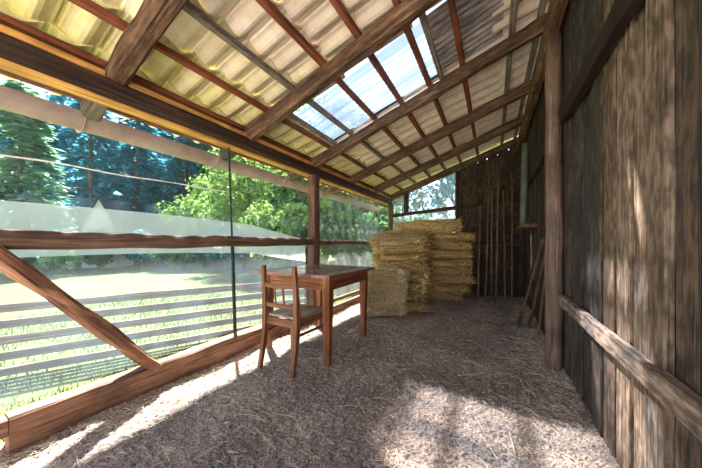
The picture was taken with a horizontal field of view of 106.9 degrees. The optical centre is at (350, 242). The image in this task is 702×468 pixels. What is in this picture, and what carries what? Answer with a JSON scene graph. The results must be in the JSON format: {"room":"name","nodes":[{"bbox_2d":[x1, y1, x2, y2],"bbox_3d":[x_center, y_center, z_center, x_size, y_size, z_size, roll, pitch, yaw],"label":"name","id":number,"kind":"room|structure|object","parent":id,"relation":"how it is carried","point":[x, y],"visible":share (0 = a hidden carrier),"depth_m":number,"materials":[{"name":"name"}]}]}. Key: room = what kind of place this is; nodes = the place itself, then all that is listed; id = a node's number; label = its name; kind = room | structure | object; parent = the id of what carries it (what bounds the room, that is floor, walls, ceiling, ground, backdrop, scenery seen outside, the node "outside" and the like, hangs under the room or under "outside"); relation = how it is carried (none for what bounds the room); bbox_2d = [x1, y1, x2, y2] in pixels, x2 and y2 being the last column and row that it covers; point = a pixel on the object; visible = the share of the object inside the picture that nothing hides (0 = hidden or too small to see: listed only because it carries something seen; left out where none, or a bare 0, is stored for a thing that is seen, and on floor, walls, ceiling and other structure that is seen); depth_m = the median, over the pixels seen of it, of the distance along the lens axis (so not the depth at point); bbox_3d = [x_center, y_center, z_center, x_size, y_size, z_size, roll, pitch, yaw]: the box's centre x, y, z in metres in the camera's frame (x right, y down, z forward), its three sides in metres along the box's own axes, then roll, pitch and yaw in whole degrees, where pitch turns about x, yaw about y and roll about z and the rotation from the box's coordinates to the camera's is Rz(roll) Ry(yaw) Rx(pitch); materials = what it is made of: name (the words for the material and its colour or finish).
{"room":"farm building","nodes":[
{"label":"farm building","id":0,"kind":"room"},
{"bbox_2d":[0,24,391,204],"bbox_3d":[-0.714,-0.982,3.210,0.181,0.167,6.750,0,0,29],"label":"beam","id":1,"kind":"structure","parent":0,"point":[23,55],"depth_m":1.75,"materials":[{"name":"brown wood"}]},
{"bbox_2d":[80,0,188,121],"bbox_3d":[-0.542,-1.446,1.137,3.040,1.152,0.122,0,0,29],"label":"rafter","id":2,"kind":"object","parent":1,"relation":"on","point":[153,18],"visible":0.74,"depth_m":1.48,"materials":[{"name":"brown wood"}]},
{"bbox_2d":[219,0,438,160],"bbox_3d":[-0.040,-1.444,2.058,3.041,1.150,0.123,0,0,29],"label":"rafter","id":3,"kind":"object","parent":1,"relation":"on","point":[406,12],"visible":0.85,"depth_m":2.04,"materials":[{"name":"brown wood"}]},
{"bbox_2d":[288,13,546,181],"bbox_3d":[0.465,-1.449,2.980,3.042,1.145,0.117,0,0,29],"label":"rafter","id":4,"kind":"object","parent":1,"relation":"on","point":[533,30],"visible":0.91,"depth_m":2.71,"materials":[{"name":"brown wood"}]},
{"bbox_2d":[288,113,336,144],"bbox_3d":[-0.417,-1.274,2.928,0.050,0.039,1.020,0,0,29],"label":"batten","id":5,"kind":"object","parent":4,"relation":"on","point":[294,117],"visible":0.77,"depth_m":2.87,"materials":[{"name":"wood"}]},
{"bbox_2d":[419,12,443,78],"bbox_3d":[0.724,-1.718,2.305,0.050,0.041,1.020,0,0,29],"label":"batten","id":6,"kind":"object","parent":4,"relation":"on","point":[423,19],"visible":0.8,"depth_m":2.21,"materials":[{"name":"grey wood"}]},
{"bbox_2d":[329,79,531,193],"bbox_3d":[0.972,-1.449,3.910,3.042,1.154,0.122,0,0,29],"label":"rafter","id":7,"kind":"object","parent":1,"relation":"on","point":[521,91],"visible":0.84,"depth_m":3.66,"materials":[{"name":"brown wood"}]},
{"bbox_2d":[355,114,523,201],"bbox_3d":[1.445,-1.447,4.779,3.038,1.150,0.121,0,0,29],"label":"rafter","id":8,"kind":"object","parent":1,"relation":"on","point":[515,123],"visible":0.94,"depth_m":4.56,"materials":[{"name":"brown wood"}]},
{"bbox_3d":[-1.489,-0.022,1.896,0.031,1.765,3.700,0,0,29],"label":"plastic film","id":9,"kind":"object","parent":1,"relation":"hanging from","visible":0},
{"bbox_2d":[0,154,227,191],"bbox_3d":[-1.763,-0.452,1.373,0.023,0.071,2.520,0,0,29],"label":"fold line","id":10,"kind":"object","parent":9,"relation":"attached to","point":[0,154],"visible":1,"depth_m":1.64,"materials":[{"name":"plastic"}]},
{"bbox_2d":[0,200,304,260],"bbox_3d":[-1.508,0.315,1.906,0.023,1.080,3.700,0,0,29],"label":"plastic film","id":11,"kind":"object","parent":9,"relation":"attached to","point":[13,214],"visible":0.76,"depth_m":1.79,"materials":[{"name":"clear plastic"}]},
{"bbox_2d":[0,0,549,201],"bbox_3d":[0.537,-1.629,2.970,3.425,1.218,6.728,0,0,29],"label":"ceiling","id":12,"kind":"structure","parent":0,"point":[318,21],"depth_m":2.03,"materials":[{"name":"plastic"}]},
{"bbox_2d":[0,69,374,201],"bbox_3d":[-0.890,-1.017,3.648,0.057,0.048,6.450,0,0,29],"label":"batten","id":13,"kind":"object","parent":12,"relation":"attached to","point":[3,72],"visible":0.35,"depth_m":2.08,"materials":[{"name":"red wood"}]},
{"bbox_2d":[0,85,380,211],"bbox_3d":[-1.078,-0.894,3.722,0.252,0.130,7.500,0,0,29],"label":"rain gutter","id":14,"kind":"object","parent":12,"relation":"attached to","point":[11,100],"visible":0.94,"depth_m":2.18,"materials":[{"name":"beige metal"}]},
{"bbox_2d":[0,12,389,195],"bbox_3d":[-0.583,-1.136,3.481,0.056,0.047,6.450,0,0,29],"label":"batten","id":15,"kind":"object","parent":12,"relation":"attached to","point":[5,19],"visible":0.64,"depth_m":1.81,"materials":[{"name":"red wood"}]},
{"bbox_2d":[68,0,402,189],"bbox_3d":[-0.302,-1.245,3.327,0.058,0.046,6.450,0,0,29],"label":"batten","id":16,"kind":"object","parent":12,"relation":"attached to","point":[90,6],"visible":0.74,"depth_m":1.85,"materials":[{"name":"red wood"}]},
{"bbox_2d":[183,1,416,183],"bbox_3d":[-0.021,-1.355,3.174,0.057,0.046,6.450,0,0,29],"label":"batten","id":17,"kind":"object","parent":12,"relation":"attached to","point":[192,10],"visible":0.74,"depth_m":1.91,"materials":[{"name":"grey wood"}]},
{"bbox_2d":[255,0,430,176],"bbox_3d":[0.260,-1.464,3.020,0.057,0.047,6.450,0,0,29],"label":"batten","id":18,"kind":"object","parent":12,"relation":"attached to","point":[268,6],"visible":0.74,"depth_m":1.98,"materials":[{"name":"red wood"}]},
{"bbox_2d":[295,22,437,140],"bbox_3d":[0.167,-1.555,2.746,1.400,0.501,0.820,0,0,29],"label":"skylight","id":19,"kind":"object","parent":12,"relation":"attached to","point":[412,78],"visible":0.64,"depth_m":2.66,"materials":[{"name":"clear plastic"}]},
{"bbox_2d":[329,0,445,169],"bbox_3d":[0.541,-1.573,2.867,0.058,0.046,6.450,0,0,29],"label":"batten","id":20,"kind":"object","parent":12,"relation":"attached to","point":[338,5],"visible":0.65,"depth_m":2.28,"materials":[{"name":"red wood"}]},
{"bbox_2d":[391,0,461,162],"bbox_3d":[0.812,-1.679,2.718,0.057,0.048,6.450,0,0,29],"label":"batten","id":21,"kind":"object","parent":12,"relation":"attached to","point":[408,32],"visible":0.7,"depth_m":2.44,"materials":[{"name":"red wood"}]},
{"bbox_2d":[447,0,478,154],"bbox_3d":[1.093,-1.789,2.565,0.056,0.048,6.450,0,0,29],"label":"batten","id":22,"kind":"object","parent":12,"relation":"attached to","point":[451,3],"visible":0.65,"depth_m":2.37,"materials":[{"name":"red wood"}]},
{"bbox_2d":[426,0,503,72],"bbox_3d":[1.014,-1.885,2.284,0.570,0.217,0.820,0,0,29],"label":"sheet","id":23,"kind":"object","parent":12,"relation":"attached to","point":[475,19],"visible":0.74,"depth_m":2.28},
{"bbox_2d":[500,0,517,144],"bbox_3d":[1.462,-1.933,2.364,0.057,0.046,6.450,0,0,29],"label":"batten","id":24,"kind":"object","parent":12,"relation":"attached to","point":[514,3],"visible":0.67,"depth_m":2.71,"materials":[{"name":"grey wood"}]},
{"bbox_2d":[513,0,546,138],"bbox_3d":[1.655,-2.008,2.258,0.058,0.047,6.450,0,0,29],"label":"batten","id":25,"kind":"object","parent":12,"relation":"attached to","point":[542,5],"visible":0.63,"depth_m":2.82,"materials":[{"name":"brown wood"}]},
{"bbox_2d":[0,293,620,467],"bbox_3d":[0.510,1.035,2.644,2.766,0.084,6.636,0,0,29],"label":"floor","id":26,"kind":"structure","parent":0,"point":[423,455],"depth_m":1.63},
{"bbox_2d":[4,317,309,453],"bbox_3d":[-1.099,0.954,2.432,0.111,0.200,2.585,0,0,29],"label":"beam","id":27,"kind":"structure","parent":26,"relation":"on","point":[29,424],"depth_m":1.62,"materials":[{"name":"brown wood"}]},
{"bbox_2d":[0,414,7,439],"bbox_3d":[-2.011,0.906,0.763,0.105,0.098,1.212,0,0,29],"label":"beam","id":28,"kind":"structure","parent":27,"relation":"attached to","point":[3,420],"depth_m":1.26,"materials":[{"name":"brown wood"}]},
{"bbox_2d":[0,244,162,372],"bbox_3d":[-1.567,0.454,1.551,0.119,0.919,0.760,0,0,29],"label":"brace","id":29,"kind":"object","parent":27,"relation":"on","point":[12,266],"visible":0.99,"depth_m":1.46,"materials":[{"name":"brown wood"}]},
{"bbox_2d":[228,147,236,330],"bbox_3d":[-1.137,-0.025,2.488,0.032,1.751,0.095,0,0,29],"label":"pole","id":30,"kind":"object","parent":27,"relation":"on","point":[229,170],"visible":0.98,"depth_m":2.48,"materials":[{"name":"black metal"}]},
{"bbox_2d":[308,174,319,305],"bbox_3d":[-0.504,-0.030,3.540,0.130,1.780,0.138,0,0,29],"label":"wall post","id":31,"kind":"object","parent":27,"relation":"on","point":[314,179],"visible":0.67,"depth_m":3.49,"materials":[{"name":"brown wood"}]},
{"bbox_2d":[0,229,314,249],"bbox_3d":[-1.404,-0.012,1.851,0.118,0.114,3.698,0,0,29],"label":"wall rail","id":32,"kind":"object","parent":31,"relation":"attached to","point":[11,239],"visible":1,"depth_m":1.64,"materials":[{"name":"brown wood"}]},
{"bbox_2d":[320,240,371,245],"bbox_3d":[0.244,-0.002,4.869,0.087,0.084,2.925,0,0,29],"label":"wall rail","id":33,"kind":"object","parent":31,"relation":"attached to","point":[322,242],"visible":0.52,"depth_m":4.13,"materials":[{"name":"brown wood"}]},
{"bbox_2d":[334,289,359,301],"bbox_3d":[-0.062,0.870,4.330,0.065,0.062,1.660,0,0,29],"label":"rail","id":34,"kind":"object","parent":31,"relation":"attached to","point":[349,294],"visible":0.49,"depth_m":4.26,"materials":[{"name":"brown wood"}]},
{"bbox_2d":[257,265,323,378],"bbox_3d":[-0.504,0.617,2.290,0.428,0.866,0.477,0,0,29],"label":"wooden chair","id":35,"kind":"object","parent":26,"relation":"on","point":[297,315],"visible":0.93,"depth_m":2.16,"materials":[{"name":"brown wood"}]},
{"bbox_2d":[0,298,612,467],"bbox_3d":[0.653,1.026,2.868,2.826,0.064,5.351,0,0,29],"label":"straw","id":36,"kind":"object","parent":26,"relation":"on","point":[519,348],"visible":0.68,"depth_m":1.71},
{"bbox_2d":[251,264,374,365],"bbox_3d":[-0.367,0.659,2.827,0.944,0.771,0.960,0,0,29],"label":"dining table","id":37,"kind":"object","parent":26,"relation":"on","point":[322,278],"visible":0.82,"depth_m":2.49,"materials":[{"name":"brown wood"}]},
{"bbox_2d":[333,295,359,312],"bbox_3d":[0.237,1.005,4.878,0.109,0.097,2.910,0,0,29],"label":"beam","id":38,"kind":"structure","parent":26,"relation":"on","point":[336,307],"depth_m":4.20,"materials":[{"name":"brown wood"}]},
{"bbox_2d":[367,266,410,318],"bbox_3d":[0.496,0.699,3.779,0.709,0.740,0.499,0,0,4],"label":"bale","id":39,"kind":"object","parent":26,"relation":"on","point":[387,286],"visible":0.83,"depth_m":3.62},
{"bbox_2d":[388,203,392,230],"bbox_3d":[0.932,0.065,6.088,0.106,1.970,0.104,0,0,29],"label":"post","id":40,"kind":"object","parent":26,"relation":"on","point":[390,206],"visible":0.36,"depth_m":6.04,"materials":[{"name":"brown wood"}]},
{"bbox_2d":[405,300,430,313],"bbox_3d":[0.782,0.986,4.327,0.896,0.231,1.028,0,0,0],"label":"bale","id":41,"kind":"object","parent":26,"relation":"on","point":[419,306],"visible":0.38,"depth_m":3.90},
{"bbox_2d":[406,291,425,303],"bbox_3d":[0.748,0.829,4.348,0.868,0.226,0.984,0,0,1],"label":"bale","id":42,"kind":"object","parent":41,"relation":"on","point":[416,296],"visible":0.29,"depth_m":3.93},
{"bbox_2d":[407,281,425,293],"bbox_3d":[0.700,0.696,4.345,0.904,0.219,1.006,0,0,0],"label":"bale","id":43,"kind":"object","parent":42,"relation":"on","point":[414,286],"visible":0.25,"depth_m":3.93},
{"bbox_2d":[406,272,423,282],"bbox_3d":[0.735,0.539,4.393,0.903,0.222,1.033,0,0,2],"label":"bale","id":44,"kind":"object","parent":43,"relation":"on","point":[413,277],"visible":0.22,"depth_m":3.95},
{"bbox_2d":[371,261,430,274],"bbox_3d":[0.782,0.390,4.324,0.870,0.255,0.984,0,0,-2],"label":"bale","id":45,"kind":"object","parent":44,"relation":"on","point":[414,267],"visible":0.7,"depth_m":3.92},
{"bbox_2d":[369,253,424,263],"bbox_3d":[0.787,0.248,4.406,0.902,0.210,1.005,0,0,10],"label":"bale","id":46,"kind":"object","parent":45,"relation":"on","point":[407,257],"visible":0.93,"depth_m":3.98},
{"bbox_2d":[371,243,429,254],"bbox_3d":[0.784,0.097,4.317,0.897,0.221,1.027,0,0,0],"label":"bale","id":47,"kind":"object","parent":46,"relation":"on","point":[420,248],"visible":0.86,"depth_m":3.88},
{"bbox_2d":[368,229,428,246],"bbox_3d":[0.773,-0.073,4.367,0.954,0.368,1.026,0,0,9],"label":"bale","id":48,"kind":"object","parent":47,"relation":"on","point":[391,237],"visible":0.92,"depth_m":4.07},
{"bbox_2d":[393,217,463,235],"bbox_3d":[1.439,-0.275,4.873,1.266,0.403,0.821,0,0,20],"label":"bale","id":49,"kind":"object","parent":48,"relation":"on","point":[441,226],"visible":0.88,"depth_m":4.53},
{"bbox_2d":[421,287,463,302],"bbox_3d":[1.708,0.977,4.963,0.760,0.246,0.861,0,0,10],"label":"bale","id":50,"kind":"object","parent":26,"relation":"on","point":[429,295],"visible":0.57,"depth_m":4.61},
{"bbox_2d":[421,280,471,296],"bbox_3d":[1.770,0.832,4.939,0.835,0.222,0.928,0,0,9],"label":"bale","id":51,"kind":"object","parent":50,"relation":"on","point":[442,288],"visible":0.83,"depth_m":4.56},
{"bbox_2d":[424,274,475,285],"bbox_3d":[1.839,0.667,4.938,0.870,0.239,0.997,0,0,9],"label":"bale","id":52,"kind":"object","parent":51,"relation":"on","point":[438,279],"visible":0.8,"depth_m":4.53},
{"bbox_2d":[424,266,474,277],"bbox_3d":[1.793,0.514,4.950,0.886,0.230,1.003,0,0,12],"label":"bale","id":53,"kind":"object","parent":52,"relation":"on","point":[449,271],"visible":0.71,"depth_m":4.54},
{"bbox_2d":[422,257,473,268],"bbox_3d":[1.801,0.368,4.950,0.921,0.224,1.027,0,0,18],"label":"bale","id":54,"kind":"object","parent":53,"relation":"on","point":[440,262],"visible":0.81,"depth_m":4.54},
{"bbox_2d":[424,248,472,261],"bbox_3d":[1.782,0.210,4.929,0.914,0.230,1.049,0,0,14],"label":"bale","id":55,"kind":"object","parent":54,"relation":"on","point":[433,253],"visible":0.8,"depth_m":4.50},
{"bbox_2d":[423,240,474,251],"bbox_3d":[1.809,0.050,4.959,0.889,0.266,1.004,0,0,13],"label":"bale","id":56,"kind":"object","parent":55,"relation":"on","point":[452,245],"visible":0.81,"depth_m":4.56},
{"bbox_2d":[425,232,475,242],"bbox_3d":[1.789,-0.098,4.941,0.936,0.218,1.038,0,0,7],"label":"bale","id":57,"kind":"object","parent":56,"relation":"on","point":[463,236],"visible":0.75,"depth_m":4.50},
{"bbox_2d":[476,174,520,305],"bbox_3d":[2.584,-0.097,4.574,0.691,2.305,0.343,0,0,29],"label":"rack","id":58,"kind":"object","parent":26,"relation":"on","point":[512,203],"visible":0.98,"depth_m":4.58,"materials":[{"name":"brown wood"}]},
{"bbox_2d":[517,237,544,327],"bbox_3d":[2.030,0.505,2.966,0.046,1.124,0.764,0,0,15],"label":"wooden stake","id":59,"kind":"object","parent":26,"relation":"on","point":[520,318],"visible":0.98,"depth_m":2.91,"materials":[{"name":"brown wood"}]},
{"bbox_2d":[528,252,544,328],"bbox_3d":[2.058,0.570,2.884,0.038,0.956,0.660,0,0,22],"label":"wooden stake","id":60,"kind":"object","parent":26,"relation":"on","point":[542,264],"visible":0.89,"depth_m":2.85,"materials":[{"name":"brown wood"}]},
{"bbox_2d":[536,280,544,333],"bbox_3d":[2.018,0.654,2.744,0.035,0.783,0.458,0,0,26],"label":"wooden stake","id":61,"kind":"object","parent":26,"relation":"on","point":[543,290],"visible":0.72,"depth_m":2.76,"materials":[{"name":"brown wood"}]},
{"bbox_2d":[544,30,563,370],"bbox_3d":[1.678,-0.321,2.151,0.129,2.790,0.132,0,0,29],"label":"log post","id":62,"kind":"object","parent":26,"relation":"on","point":[554,221],"visible":0.94,"depth_m":2.10,"materials":[{"name":"brown wood"}]},
{"bbox_2d":[516,0,569,152],"bbox_3d":[1.668,-1.785,2.154,0.111,0.163,6.280,0,0,29],"label":"purlin","id":63,"kind":"object","parent":62,"relation":"on","point":[557,8],"visible":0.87,"depth_m":2.59,"materials":[{"name":"brown wood"}]},
{"bbox_2d":[419,146,523,297],"bbox_3d":[2.151,-0.456,5.538,2.770,3.112,0.072,0,0,29],"label":"wall","id":64,"kind":"structure","parent":0,"point":[473,180],"depth_m":5.12,"materials":[{"name":"brown wood"}]},
{"bbox_2d":[393,170,459,232],"bbox_3d":[1.629,-0.228,5.747,1.455,2.556,0.087,0,0,29],"label":"window rail","id":65,"kind":"object","parent":64,"relation":"attached to","point":[450,207],"depth_m":5.44,"materials":[{"name":"brown wood"}]},
{"bbox_2d":[404,193,408,212],"bbox_3d":[1.267,-0.913,5.951,0.104,0.446,0.085,0,0,29],"label":"window post","id":66,"kind":"object","parent":65,"relation":"on","point":[406,195],"visible":0.96,"depth_m":5.92,"materials":[{"name":"brown wood"}]},
{"bbox_2d":[374,137,517,206],"bbox_3d":[1.908,-1.446,5.620,3.044,1.150,0.121,0,0,29],"label":"rafter","id":67,"kind":"object","parent":64,"relation":"on","point":[512,143],"visible":0.82,"depth_m":5.43,"materials":[{"name":"brown wood"}]},
{"bbox_2d":[460,202,496,208],"bbox_3d":[2.570,-0.751,5.228,0.700,0.085,0.068,0,0,29],"label":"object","id":68,"kind":"structure","parent":64,"relation":"attached to","point":[464,206],"depth_m":5.25,"materials":[{"name":"brown wood"}]},
{"bbox_2d":[524,0,701,467],"bbox_3d":[1.660,-0.500,1.942,0.074,3.200,6.805,0,0,29],"label":"wall","id":69,"kind":"structure","parent":0,"point":[632,146],"depth_m":1.09,"materials":[{"name":"brown wood"}]},
{"bbox_2d":[516,223,537,229],"bbox_3d":[2.412,-0.220,3.582,0.183,0.053,0.700,0,0,29],"label":"plank","id":70,"kind":"object","parent":69,"relation":"attached to","point":[533,225],"visible":1,"depth_m":3.30,"materials":[{"name":"brown wood"}]},
{"bbox_2d":[520,143,528,223],"bbox_3d":[2.430,-0.823,3.646,0.159,1.159,0.084,0,0,-38],"label":"post","id":71,"kind":"object","parent":70,"relation":"on","point":[525,146],"visible":0.94,"depth_m":3.62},
{"bbox_2d":[520,143,544,192],"bbox_3d":[2.486,-0.929,3.570,0.059,0.129,3.050,0,0,29],"label":"rail","id":72,"kind":"object","parent":69,"relation":"attached to","point":[540,160],"visible":0.47,"depth_m":3.04,"materials":[{"name":"brown wood"}]},
{"bbox_2d":[559,0,643,123],"bbox_3d":[0.796,-0.956,0.477,0.058,0.124,3.400,0,0,29],"label":"rail","id":73,"kind":"object","parent":69,"relation":"attached to","point":[621,13],"visible":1,"depth_m":1.26,"materials":[{"name":"brown wood"}]},
{"bbox_2d":[558,294,701,441],"bbox_3d":[0.832,0.464,0.526,0.044,0.112,3.521,0,0,29],"label":"rail","id":74,"kind":"object","parent":69,"relation":"attached to","point":[679,399],"visible":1,"depth_m":0.89,"materials":[{"name":"brown wood"}]},
{"label":"outside","id":75,"kind":"structure","parent":0,"visible":0},
{"bbox_2d":[0,248,372,444],"bbox_3d":[-3.983,1.350,13.570,100.000,0.001,100.000,0,0,29],"label":"lawn","id":76,"kind":"structure","parent":75,"point":[92,282],"depth_m":6.11,"materials":[{"name":"green plant"}]},
{"bbox_2d":[0,133,16,197],"bbox_3d":[-26.208,-5.048,18.022,6.256,13.207,6.040,0,0,-12],"label":"spruce tree","id":77,"kind":"object","parent":76,"relation":"on","point":[0,133],"visible":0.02,"depth_m":19.20,"materials":[{"name":"green plant"}]},
{"bbox_2d":[0,78,86,278],"bbox_3d":[-13.887,-2.773,10.999,4.160,8.775,4.166,0,0,31],"label":"spruce tree","id":78,"kind":"object","parent":76,"relation":"on","point":[28,142],"visible":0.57,"depth_m":10.90,"materials":[{"name":"green plant"}]},
{"bbox_2d":[0,91,116,206],"bbox_3d":[-27.443,-6.517,24.285,10.052,15.822,9.830,0,0,-2],"label":"leafy tree","id":79,"kind":"object","parent":76,"relation":"on","point":[57,143],"visible":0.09,"depth_m":22.71,"materials":[{"name":"green plant"}]},
{"bbox_2d":[33,255,83,276],"bbox_3d":[-11.948,0.412,10.492,1.749,2.032,1.611,0,0,29],"label":"shrub","id":80,"kind":"object","parent":76,"relation":"on","point":[45,263],"visible":0.2,"depth_m":10.45,"materials":[{"name":"green plant"}]},
{"bbox_2d":[40,99,133,264],"bbox_3d":[-17.051,-4.841,17.106,5.690,12.624,5.620,0,0,-26],"label":"spruce tree","id":81,"kind":"object","parent":76,"relation":"on","point":[92,177],"visible":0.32,"depth_m":16.92,"materials":[{"name":"green plant"}]},
{"bbox_2d":[74,254,122,269],"bbox_3d":[-12.700,0.304,13.115,2.717,2.189,2.808,0,0,29],"label":"shrub","id":82,"kind":"object","parent":76,"relation":"on","point":[101,260],"visible":0.18,"depth_m":12.77,"materials":[{"name":"green plant"}]},
{"bbox_2d":[82,197,133,267],"bbox_3d":[-13.949,-0.565,14.999,1.952,3.831,1.800,0,0,-11],"label":"house","id":83,"kind":"structure","parent":76,"relation":"on","point":[119,260],"depth_m":14.49,"materials":[{"name":"paint"}]},
{"bbox_2d":[81,117,173,263],"bbox_3d":[-14.795,-5.055,17.935,5.953,13.217,5.763,0,0,-15],"label":"spruce tree","id":84,"kind":"object","parent":76,"relation":"on","point":[135,152],"visible":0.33,"depth_m":17.86,"materials":[{"name":"green plant"}]},
{"bbox_2d":[75,121,190,214],"bbox_3d":[-18.799,-6.075,24.781,10.070,14.938,10.492,0,0,29],"label":"leafy tree","id":85,"kind":"object","parent":76,"relation":"on","point":[163,133],"visible":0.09,"depth_m":22.40,"materials":[{"name":"green plant"}]},
{"bbox_2d":[123,253,167,268],"bbox_3d":[-10.737,0.268,13.337,2.780,2.273,2.745,0,0,29],"label":"shrub","id":86,"kind":"object","parent":76,"relation":"on","point":[134,257],"visible":0.16,"depth_m":13.34,"materials":[{"name":"green plant"}]},
{"bbox_2d":[0,283,307,376],"bbox_3d":[-2.525,0.950,3.271,4.459,0.800,0.153,0,0,-34],"label":"rail fence","id":87,"kind":"object","parent":76,"relation":"on","point":[12,307],"visible":0.7,"depth_m":3.10,"materials":[{"name":"grey wood"}]},
{"bbox_2d":[147,253,206,269],"bbox_3d":[-8.241,0.353,13.176,2.614,2.144,2.750,0,0,-4],"label":"shrub","id":88,"kind":"object","parent":76,"relation":"on","point":[178,258],"visible":0.36,"depth_m":12.20,"materials":[{"name":"green plant"}]},
{"bbox_2d":[143,131,220,261],"bbox_3d":[-12.389,-4.488,19.056,5.824,12.318,5.873,0,0,-17],"label":"spruce tree","id":89,"kind":"object","parent":76,"relation":"on","point":[183,166],"visible":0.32,"depth_m":18.61,"materials":[{"name":"green plant"}]},
{"bbox_2d":[154,194,234,266],"bbox_3d":[-8.321,-0.738,14.338,3.956,4.281,4.302,0,0,29],"label":"leafy tree","id":90,"kind":"object","parent":76,"relation":"on","point":[188,204],"visible":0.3,"depth_m":13.72,"materials":[{"name":"green plant"}]},
{"bbox_2d":[175,140,221,201],"bbox_3d":[-11.742,-5.639,24.059,10.263,14.079,9.188,0,0,29],"label":"leafy tree","id":91,"kind":"object","parent":76,"relation":"on","point":[206,147],"visible":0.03,"depth_m":20.65,"materials":[{"name":"green plant"}]},
{"bbox_2d":[203,253,247,270],"bbox_3d":[-5.820,0.208,12.862,2.925,2.367,2.409,0,0,29],"label":"shrub","id":92,"kind":"object","parent":76,"relation":"on","point":[238,257],"visible":0.16,"depth_m":12.28,"materials":[{"name":"green plant"}]},
{"bbox_2d":[185,150,301,270],"bbox_3d":[-4.897,-1.790,12.570,5.501,6.424,5.019,0,0,29],"label":"leafy tree","id":93,"kind":"object","parent":76,"relation":"on","point":[222,183],"visible":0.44,"depth_m":11.60,"materials":[{"name":"green plant"}]},
{"bbox_2d":[197,148,307,231],"bbox_3d":[-6.482,-4.493,20.269,9.688,11.712,9.416,0,0,-29],"label":"leafy tree","id":94,"kind":"object","parent":76,"relation":"on","point":[202,170],"visible":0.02,"depth_m":17.15,"materials":[{"name":"green plant"}]},
{"bbox_2d":[235,199,306,268],"bbox_3d":[-3.081,-0.045,9.489,2.473,2.920,2.738,0,0,-42],"label":"shrub","id":95,"kind":"object","parent":76,"relation":"on","point":[263,218],"visible":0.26,"depth_m":9.04,"materials":[{"name":"green plant"}]},
{"bbox_2d":[267,98,355,213],"bbox_3d":[-1.809,-2.272,11.592,4.170,7.397,4.660,0,0,9],"label":"leafy tree","id":96,"kind":"object","parent":76,"relation":"on","point":[303,196],"visible":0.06,"depth_m":11.33,"materials":[{"name":"green plant"}]},
{"bbox_2d":[278,197,346,264],"bbox_3d":[-1.383,-0.115,9.223,2.721,3.000,2.383,0,0,-11],"label":"shrub","id":97,"kind":"object","parent":76,"relation":"on","point":[294,218],"visible":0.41,"depth_m":8.69,"materials":[{"name":"green plant"}]},
{"bbox_2d":[273,96,400,261],"bbox_3d":[-0.979,-4.562,18.499,9.965,11.905,10.089,0,0,21],"label":"leafy tree","id":98,"kind":"object","parent":76,"relation":"on","point":[396,204],"visible":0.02,"depth_m":16.93,"materials":[{"name":"green plant"}]},
{"bbox_2d":[320,203,378,265],"bbox_3d":[0.029,-0.132,9.278,2.671,3.065,2.630,0,0,29],"label":"shrub","id":99,"kind":"object","parent":76,"relation":"on","point":[365,224],"visible":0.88,"depth_m":8.60,"materials":[{"name":"green plant"}]},
{"bbox_2d":[321,121,398,265],"bbox_3d":[0.518,-2.425,14.024,5.794,7.712,4.731,0,0,29],"label":"leafy tree","id":100,"kind":"object","parent":76,"relation":"on","point":[351,196],"visible":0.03,"depth_m":13.85,"materials":[{"name":"green plant"}]},
{"bbox_2d":[360,206,413,260],"bbox_3d":[1.484,-0.042,9.928,2.937,2.896,2.625,0,0,29],"label":"shrub","id":101,"kind":"object","parent":76,"relation":"on","point":[382,215],"visible":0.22,"depth_m":9.60,"materials":[{"name":"green plant"}]},
{"bbox_2d":[393,185,430,221],"bbox_3d":[3.010,-3.344,15.632,6.037,9.523,5.864,0,0,29],"label":"leafy tree","id":102,"kind":"object","parent":76,"relation":"on","point":[416,206],"visible":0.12,"depth_m":15.38,"materials":[{"name":"green plant"}]},
{"bbox_2d":[408,204,454,232],"bbox_3d":[3.357,-0.132,10.948,2.419,3.088,2.562,0,0,3],"label":"shrub","id":103,"kind":"object","parent":76,"relation":"on","point":[427,215],"visible":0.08,"depth_m":10.92,"materials":[{"name":"green plant"}]},
{"bbox_2d":[425,167,467,232],"bbox_3d":[5.986,-2.895,15.202,3.915,8.598,4.493,0,0,8],"label":"leafy tree","id":104,"kind":"object","parent":76,"relation":"on","point":[445,190],"visible":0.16,"depth_m":14.60,"materials":[{"name":"green leaves"},{"name":"bark"}]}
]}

